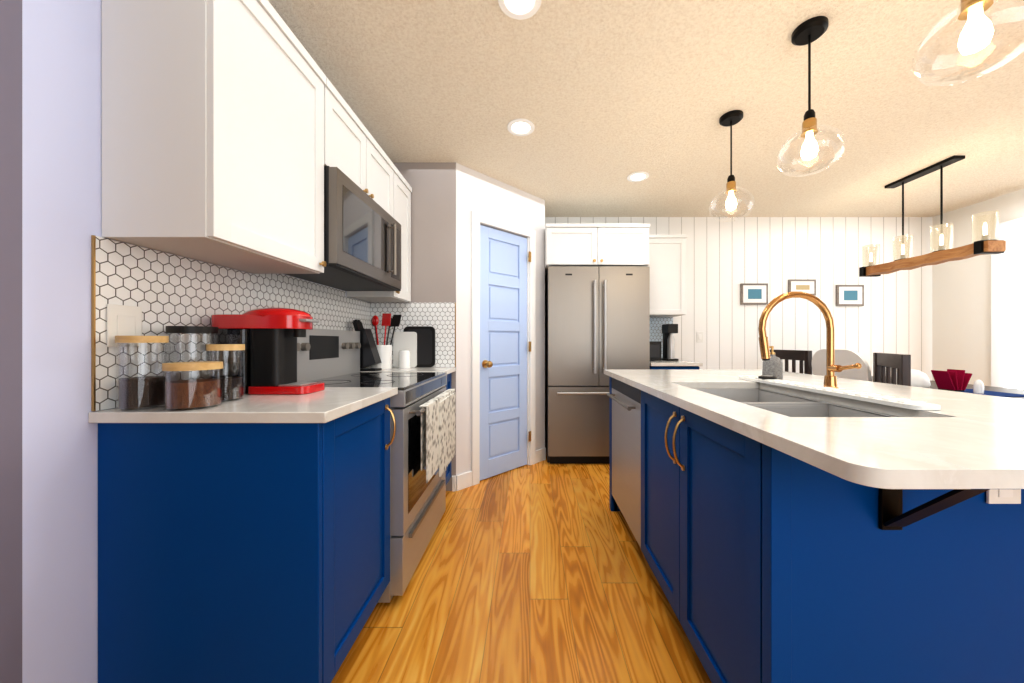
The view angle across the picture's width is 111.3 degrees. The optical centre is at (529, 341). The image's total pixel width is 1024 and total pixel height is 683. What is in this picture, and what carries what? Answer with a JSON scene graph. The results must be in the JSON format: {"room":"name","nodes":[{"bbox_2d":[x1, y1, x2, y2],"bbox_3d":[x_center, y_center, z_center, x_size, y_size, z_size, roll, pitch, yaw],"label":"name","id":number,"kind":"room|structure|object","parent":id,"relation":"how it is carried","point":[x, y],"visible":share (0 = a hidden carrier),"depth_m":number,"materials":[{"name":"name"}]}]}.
{"room":"kitchen and dining room","nodes":[
{"label":"kitchen and dining room","id":0,"kind":"room"},
{"bbox_2d":[0,0,21,682],"bbox_3d":[-1.845,-0.110,0.760,1.310,2.440,0.120,0,0,0],"label":"wall","id":1,"kind":"structure","parent":0,"point":[10,341],"depth_m":0.80,"materials":[{"name":"grey paint"}]},
{"bbox_2d":[22,0,367,682],"bbox_3d":[-1.240,-0.110,2.330,0.100,2.440,3.020,0,0,0],"label":"wall","id":2,"kind":"structure","parent":0,"point":[61,144],"depth_m":0.89,"materials":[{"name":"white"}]},
{"bbox_2d":[101,0,326,273],"bbox_3d":[-1.023,-0.712,1.234,0.330,0.846,0.528,0,0,0],"label":"upper cabinet","id":3,"kind":"object","parent":2,"relation":"attached to","point":[212,131],"visible":1,"depth_m":0.99,"materials":[{"name":"white wood"}]},
{"bbox_2d":[91,235,370,410],"bbox_3d":[-1.186,-0.068,1.774,0.008,0.513,1.650,0,0,0],"label":"backsplash","id":4,"kind":"structure","parent":2,"relation":"attached to","point":[163,290],"depth_m":1.16,"materials":[{"name":"tile"}]},
{"bbox_2d":[107,304,141,346],"bbox_3d":[-1.176,-0.045,1.018,0.008,0.120,0.085,0,0,0],"label":"light switch","id":5,"kind":"object","parent":4,"relation":"attached to","point":[124,320],"visible":0.73,"depth_m":1.01,"materials":[{"name":"white plastic"}]},
{"bbox_2d":[324,77,394,216],"bbox_3d":[-1.023,-0.947,1.880,0.330,0.376,0.756,0,0,0],"label":"upper cabinet","id":6,"kind":"object","parent":2,"relation":"attached to","point":[354,152],"visible":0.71,"depth_m":1.76,"materials":[{"name":"white wood"}]},
{"bbox_2d":[285,166,400,290],"bbox_3d":[-0.989,-0.540,1.880,0.397,0.431,0.753,0,0,0],"label":"microwave","id":7,"kind":"object","parent":6,"relation":"attached to","point":[362,240],"visible":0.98,"depth_m":1.73,"materials":[{"name":"grey metal"}]},
{"bbox_2d":[346,166,411,301],"bbox_3d":[-1.023,-0.712,2.425,0.330,0.846,0.326,0,0,0],"label":"upper cabinet","id":8,"kind":"object","parent":2,"relation":"attached to","point":[402,189],"visible":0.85,"depth_m":2.44,"materials":[{"name":"white wood"}]},
{"bbox_2d":[370,163,455,490],"bbox_3d":[-0.870,-0.110,2.650,0.640,2.440,0.100,0,0,0],"label":"wall","id":9,"kind":"structure","parent":0,"point":[433,235],"depth_m":2.60,"materials":[{"name":"beige paint"}]},
{"bbox_2d":[371,303,455,366],"bbox_3d":[-0.865,-0.050,2.594,0.630,0.477,0.010,0,0,0],"label":"backsplash","id":10,"kind":"structure","parent":9,"relation":"attached to","point":[440,318],"depth_m":2.59,"materials":[{"name":"tile"}]},
{"bbox_2d":[456,163,544,474],"bbox_3d":[-0.240,-0.110,2.980,0.100,2.440,0.976,0,0,45],"label":"wall","id":11,"kind":"structure","parent":0,"point":[476,191],"depth_m":2.71,"materials":[{"name":"white paint"}]},
{"bbox_2d":[452,448,545,491],"bbox_3d":[-0.215,1.052,2.937,0.727,0.115,0.703,0,0,0],"label":"baseboard","id":12,"kind":"structure","parent":11,"relation":"attached to","point":[461,481],"depth_m":2.65,"materials":[{"name":"white wood"}]},
{"bbox_2d":[471,211,535,485],"bbox_3d":[-0.236,0.052,2.972,0.118,2.121,0.700,0,0,45],"label":"door frame","id":13,"kind":"structure","parent":11,"relation":"attached to","point":[477,218],"depth_m":2.75,"materials":[{"name":"white wood"}]},
{"bbox_2d":[480,225,530,480],"bbox_3d":[-0.207,0.088,2.950,0.437,2.030,0.424,0,0,0],"label":"pantry door","id":14,"kind":"structure","parent":11,"relation":"in","point":[503,352],"depth_m":2.94,"materials":[{"name":"blue"}]},
{"bbox_2d":[331,456,711,682],"bbox_3d":[1.050,1.160,0.825,7.100,0.100,6.250,0,0,0],"label":"floor","id":15,"kind":"structure","parent":0,"point":[540,572],"depth_m":1.49,"materials":[{"name":"brown wood"}]},
{"bbox_2d":[88,387,397,682],"bbox_3d":[-0.864,0.650,1.198,0.648,0.920,0.517,0,0,0],"label":"base cabinet","id":16,"kind":"object","parent":15,"relation":"on","point":[246,539],"visible":0.98,"depth_m":0.96,"materials":[{"name":"blue wood"}]},
{"bbox_2d":[115,336,168,410],"bbox_3d":[-1.112,0.086,1.005,0.104,0.205,0.104,0,0,0],"label":"jar","id":17,"kind":"object","parent":16,"relation":"on","point":[141,392],"visible":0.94,"depth_m":0.98,"materials":[{"name":"clear glass"}]},
{"bbox_2d":[166,326,217,380],"bbox_3d":[-1.098,0.070,1.140,0.124,0.237,0.124,0,0,0],"label":"jar","id":18,"kind":"object","parent":16,"relation":"on","point":[199,330],"visible":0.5,"depth_m":1.11,"materials":[{"name":"clear glass"}]},
{"bbox_2d":[162,361,222,410],"bbox_3d":[-0.972,0.125,1.012,0.128,0.128,0.128,0,0,0],"label":"jar","id":19,"kind":"object","parent":16,"relation":"on","point":[180,394],"visible":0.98,"depth_m":0.97,"materials":[{"name":"clear glass"}]},
{"bbox_2d":[206,344,244,401],"bbox_3d":[-0.988,0.099,1.137,0.096,0.180,0.096,0,0,0],"label":"jar","id":20,"kind":"object","parent":16,"relation":"on","point":[231,387],"visible":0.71,"depth_m":1.12,"materials":[{"name":"clear glass"}]},
{"bbox_2d":[209,308,324,394],"bbox_3d":[-0.983,0.031,1.315,0.365,0.316,0.153,0,0,0],"label":"coffee machine","id":21,"kind":"object","parent":16,"relation":"on","point":[267,337],"visible":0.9,"depth_m":1.26,"materials":[{"name":"glossy red plastic"},{"name":"black plastic"}]},
{"bbox_2d":[297,328,454,602],"bbox_3d":[-0.817,0.522,1.840,0.723,1.175,0.760,0,0,0],"label":"stove","id":22,"kind":"object","parent":15,"relation":"on","point":[422,445],"visible":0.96,"depth_m":1.67,"materials":[{"name":"silver metal"}]},
{"bbox_2d":[360,367,455,484],"bbox_3d":[-0.865,0.650,2.405,0.650,0.920,0.365,0,0,0],"label":"base cabinet","id":23,"kind":"object","parent":15,"relation":"on","point":[449,370],"visible":0.15,"depth_m":2.46,"materials":[{"name":"blue"}]},
{"bbox_2d":[352,319,381,370],"bbox_3d":[-1.076,0.023,2.285,0.177,0.332,0.100,0,0,0],"label":"knife block","id":24,"kind":"object","parent":23,"relation":"on","point":[369,355],"visible":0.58,"depth_m":2.24,"materials":[{"name":"grey metal"}]},
{"bbox_2d":[371,313,401,368],"bbox_3d":[-1.015,0.000,2.437,0.207,0.379,0.189,0,0,0],"label":"utensil crock","id":25,"kind":"object","parent":23,"relation":"on","point":[385,352],"visible":0.96,"depth_m":2.38,"materials":[{"name":"white ceramic"}]},
{"bbox_2d":[399,350,410,368],"bbox_3d":[-0.885,0.124,2.470,0.080,0.130,0.080,0,0,0],"label":"canister","id":26,"kind":"object","parent":23,"relation":"on","point":[404,359],"visible":1,"depth_m":2.44,"materials":[{"name":"white ceramic"}]},
{"bbox_2d":[393,326,434,366],"bbox_3d":[-0.850,0.039,2.572,0.300,0.300,0.030,0,0,0],"label":"cutting boards","id":27,"kind":"object","parent":23,"relation":"on","point":[418,342],"visible":0.88,"depth_m":2.57,"materials":[{"name":"black"}]},
{"bbox_2d":[545,266,649,463],"bbox_3d":[0.615,0.220,3.397,0.910,1.780,0.678,0,0,0],"label":"refrigerator","id":28,"kind":"object","parent":15,"relation":"on","point":[597,320],"visible":0.75,"depth_m":3.12,"materials":[{"name":"grey metal"}]},
{"bbox_2d":[650,360,702,368],"bbox_3d":[1.308,0.650,3.423,0.459,0.920,0.626,0,0,0],"label":"base cabinet","id":29,"kind":"object","parent":15,"relation":"on","point":[664,364],"visible":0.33,"depth_m":3.14,"materials":[{"name":"blue"}]},
{"bbox_2d":[650,341,660,360],"bbox_3d":[1.200,0.094,3.578,0.200,0.190,0.245,0,0,0],"label":"bread box","id":30,"kind":"object","parent":29,"relation":"on","point":[655,350],"visible":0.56,"depth_m":3.46,"materials":[{"name":"black metal"}]},
{"bbox_2d":[661,324,678,360],"bbox_3d":[1.390,0.009,3.480,0.110,0.360,0.160,0,0,0],"label":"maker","id":31,"kind":"object","parent":29,"relation":"on","point":[668,330],"visible":1,"depth_m":3.43,"materials":[{"name":"black plastic"}]},
{"bbox_2d":[770,349,811,374],"bbox_3d":[2.480,0.593,3.101,0.420,1.035,0.420,0,0,-4],"label":"dining chair","id":32,"kind":"object","parent":15,"relation":"on","point":[801,356],"visible":0.17,"depth_m":2.99,"materials":[{"name":"brown wood"}]},
{"bbox_2d":[604,373,1023,682],"bbox_3d":[0.956,0.665,1.448,0.931,0.890,1.776,0,0,0],"label":"kitchen island","id":33,"kind":"object","parent":15,"relation":"on","point":[790,535],"depth_m":0.77,"materials":[{"name":"blue wood"}]},
{"bbox_2d":[606,377,640,547],"bbox_3d":[0.800,0.669,1.981,0.630,0.882,0.600,0,0,0],"label":"dishwasher","id":34,"kind":"object","parent":33,"relation":"in","point":[626,445],"visible":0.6,"depth_m":1.91,"materials":[{"name":"grey metal"}]},
{"bbox_2d":[604,369,1023,492],"bbox_3d":[1.060,0.215,1.450,1.120,0.050,1.862,0,0,0],"label":"island countertop","id":35,"kind":"structure","parent":33,"relation":"on","point":[974,443],"depth_m":0.77,"materials":[{"name":"white stone"}]},
{"bbox_2d":[762,346,782,379],"bbox_3d":[1.204,0.105,1.740,0.088,0.167,0.086,0,0,0],"label":"soap dispenser","id":36,"kind":"object","parent":35,"relation":"on","point":[772,366],"visible":0.65,"depth_m":1.71,"materials":[{"name":"grey concrete"}]},
{"bbox_2d":[758,291,861,388],"bbox_3d":[1.057,-0.004,1.336,0.310,0.386,0.142,0,0,0],"label":"faucet","id":37,"kind":"object","parent":35,"relation":"on","point":[830,377],"visible":0.92,"depth_m":1.37,"materials":[{"name":"gold metal"}]},
{"bbox_2d":[739,376,939,409],"bbox_3d":[1.103,0.181,1.380,0.085,0.016,0.840,0,0,0],"label":"drying mat","id":38,"kind":"object","parent":35,"relation":"on","point":[893,401],"visible":0.92,"depth_m":1.17,"materials":[{"name":"white plastic"}]},
{"bbox_2d":[758,375,776,378],"bbox_3d":[1.103,0.165,1.625,0.072,0.014,0.072,0,0,0],"label":"stopper","id":39,"kind":"object","parent":38,"relation":"on","point":[767,377],"visible":0.98,"depth_m":1.60,"materials":[{"name":"black"}]},
{"bbox_2d":[986,489,1020,503],"bbox_3d":[1.035,0.296,0.764,0.070,0.115,0.008,0,0,0],"label":"outlet","id":40,"kind":"object","parent":33,"relation":"attached to","point":[1003,496],"visible":0.35,"depth_m":0.76,"materials":[{"name":"white plastic"}]},
{"bbox_2d":[812,349,871,381],"bbox_3d":[2.534,0.584,2.620,0.516,1.057,0.470,0,0,0],"label":"shell chair","id":41,"kind":"object","parent":15,"relation":"on","point":[844,357],"visible":0.23,"depth_m":2.54,"materials":[{"name":"white plastic"}]},
{"bbox_2d":[873,353,910,385],"bbox_3d":[2.419,0.593,2.095,0.420,1.035,0.420,0,0,28],"label":"dining chair","id":42,"kind":"object","parent":15,"relation":"on","point":[891,362],"visible":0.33,"depth_m":2.14,"materials":[{"name":"brown wood"}]},
{"bbox_2d":[872,376,1023,398],"bbox_3d":[3.150,0.730,2.650,0.900,0.760,1.800,0,0,0],"label":"dining table","id":43,"kind":"object","parent":15,"relation":"on","point":[990,388],"visible":0.04,"depth_m":2.55,"materials":[{"name":"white wood"}]},
{"bbox_2d":[896,369,930,387],"bbox_3d":[2.980,0.281,2.740,0.210,0.135,0.210,0,0,0],"label":"dome","id":44,"kind":"object","parent":43,"relation":"on","point":[920,379],"visible":0.5,"depth_m":2.65,"materials":[{"name":"white plastic"}]},
{"bbox_2d":[956,389,1023,396],"bbox_3d":[3.000,0.347,2.380,0.440,0.003,0.360,0,0,0],"label":"placemat","id":45,"kind":"object","parent":43,"relation":"on","point":[999,394],"visible":0.5,"depth_m":2.33,"materials":[{"name":"blue fabric"}]},
{"bbox_2d":[931,369,971,390],"bbox_3d":[2.961,0.271,2.460,0.173,0.148,0.100,0,0,0],"label":"napkin","id":46,"kind":"object","parent":45,"relation":"on","point":[952,380],"visible":0.96,"depth_m":2.43,"materials":[{"name":"red fabric"}]},
{"bbox_2d":[973,380,983,393],"bbox_3d":[3.000,0.300,2.340,0.048,0.090,0.048,0,0,0],"label":"salt shaker","id":47,"kind":"object","parent":45,"relation":"on","point":[978,386],"visible":1,"depth_m":2.33,"materials":[{"name":"white ceramic"}]},
{"bbox_2d":[268,0,1023,216],"bbox_3d":[1.050,-1.380,0.825,7.100,0.100,6.250,0,0,0],"label":"ceiling","id":48,"kind":"structure","parent":0,"point":[606,98],"depth_m":1.91,"materials":[{"name":"white paint"}]},
{"bbox_2d":[498,0,540,19],"bbox_3d":[-0.040,-1.326,1.355,0.170,0.008,0.170,0,0,0],"label":"recessed light","id":49,"kind":"object","parent":48,"relation":"in","point":[520,9],"visible":1,"depth_m":1.39,"materials":[{"name":"white plastic"}]},
{"bbox_2d":[507,118,534,135],"bbox_3d":[-0.056,-1.326,2.170,0.170,0.008,0.170,0,0,0],"label":"recessed light","id":50,"kind":"object","parent":48,"relation":"in","point":[521,127],"visible":1,"depth_m":2.16,"materials":[{"name":"white plastic"}]},
{"bbox_2d":[627,171,648,181],"bbox_3d":[0.870,-1.326,2.820,0.170,0.008,0.170,0,0,0],"label":"recessed light","id":51,"kind":"object","parent":48,"relation":"in","point":[637,176],"visible":1,"depth_m":2.81,"materials":[{"name":"white"}]},
{"bbox_2d":[708,110,754,221],"bbox_3d":[1.190,-1.024,2.070,0.240,0.612,0.240,0,0,0],"label":"pendant light","id":52,"kind":"object","parent":48,"relation":"hanging from","point":[731,118],"visible":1,"depth_m":2.06,"materials":[{"name":"black metal"}]},
{"bbox_2d":[775,16,846,176],"bbox_3d":[1.190,-1.024,1.490,0.240,0.612,0.240,0,0,0],"label":"pendant light","id":53,"kind":"object","parent":48,"relation":"hanging from","point":[809,31],"visible":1,"depth_m":1.48,"materials":[{"name":"clear glass"}]},
{"bbox_2d":[859,155,1005,276],"bbox_3d":[3.070,-0.959,2.754,0.156,0.742,0.908,0,0,0],"label":"chandelier","id":54,"kind":"object","parent":48,"relation":"hanging from","point":[983,245],"visible":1,"depth_m":2.61,"materials":[{"name":"brown wood"}]},
{"bbox_2d":[909,0,1023,87],"bbox_3d":[1.190,-1.024,0.935,0.240,0.612,0.240,0,0,0],"label":"pendant light","id":55,"kind":"object","parent":48,"relation":"hanging from","point":[976,34],"visible":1,"depth_m":0.93,"materials":[{"name":"clear glass"}]},
{"bbox_2d":[545,217,931,380],"bbox_3d":[1.605,-0.110,3.790,5.590,2.440,0.100,0,0,0],"label":"wall","id":56,"kind":"structure","parent":0,"point":[726,259],"depth_m":3.74,"materials":[{"name":"white wood"}]},
{"bbox_2d":[545,223,649,276],"bbox_3d":[0.610,-0.875,3.432,0.936,0.370,0.608,0,0,0],"label":"upper cabinet","id":57,"kind":"object","parent":56,"relation":"attached to","point":[596,244],"visible":0.94,"depth_m":3.16,"materials":[{"name":"white wood"}]},
{"bbox_2d":[650,317,672,357],"bbox_3d":[1.304,-0.035,3.735,0.443,0.447,0.009,0,0,0],"label":"backsplash","id":58,"kind":"structure","parent":56,"relation":"attached to","point":[656,324],"depth_m":3.73,"materials":[{"name":"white tile"}]},
{"bbox_2d":[649,235,686,316],"bbox_3d":[1.306,-0.650,3.562,0.448,0.780,0.348,0,0,0],"label":"upper cabinet","id":59,"kind":"object","parent":56,"relation":"attached to","point":[667,259],"visible":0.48,"depth_m":3.42,"materials":[{"name":"white wood"}]},
{"bbox_2d":[697,332,702,341],"bbox_3d":[1.815,-0.048,3.735,0.070,0.115,0.008,0,0,0],"label":"light switch","id":60,"kind":"object","parent":56,"relation":"attached to","point":[699,336],"visible":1,"depth_m":3.73,"materials":[{"name":"white plastic"}]},
{"bbox_2d":[740,283,767,304],"bbox_3d":[2.390,-0.505,3.729,0.285,0.225,0.020,0,0,0],"label":"picture","id":61,"kind":"object","parent":56,"relation":"attached to","point":[753,293],"visible":0.98,"depth_m":3.72,"materials":[{"name":"grey wood"}]},
{"bbox_2d":[788,279,815,295],"bbox_3d":[2.900,-0.575,3.729,0.285,0.170,0.020,0,0,0],"label":"picture","id":62,"kind":"object","parent":56,"relation":"attached to","point":[806,285],"visible":0.81,"depth_m":3.72,"materials":[{"name":"grey wood"}]},
{"bbox_2d":[836,285,863,305],"bbox_3d":[3.410,-0.490,3.729,0.285,0.225,0.020,0,0,0],"label":"picture","id":63,"kind":"object","parent":56,"relation":"attached to","point":[849,295],"visible":1,"depth_m":3.72,"materials":[{"name":"grey wood"}]},
{"bbox_2d":[932,189,1023,387],"bbox_3d":[4.350,-0.110,0.770,0.100,2.440,5.940,0,0,0],"label":"wall","id":64,"kind":"structure","parent":0,"point":[961,314],"depth_m":3.44,"materials":[{"name":"white paint"}]},
{"bbox_2d":[991,217,1023,388],"bbox_3d":[4.325,0.014,2.055,0.090,2.192,2.390,0,0,0],"label":"window","id":65,"kind":"structure","parent":64,"relation":"in","point":[1015,309],"depth_m":3.15,"materials":[{"name":"white plastic"}]},
{"label":"outside","id":66,"kind":"structure","parent":0,"visible":0},
{"bbox_2d":[1023,236,1023,389],"bbox_3d":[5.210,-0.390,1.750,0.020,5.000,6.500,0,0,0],"label":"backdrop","id":67,"kind":"structure","parent":66,"point":[1023,312],"depth_m":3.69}
]}

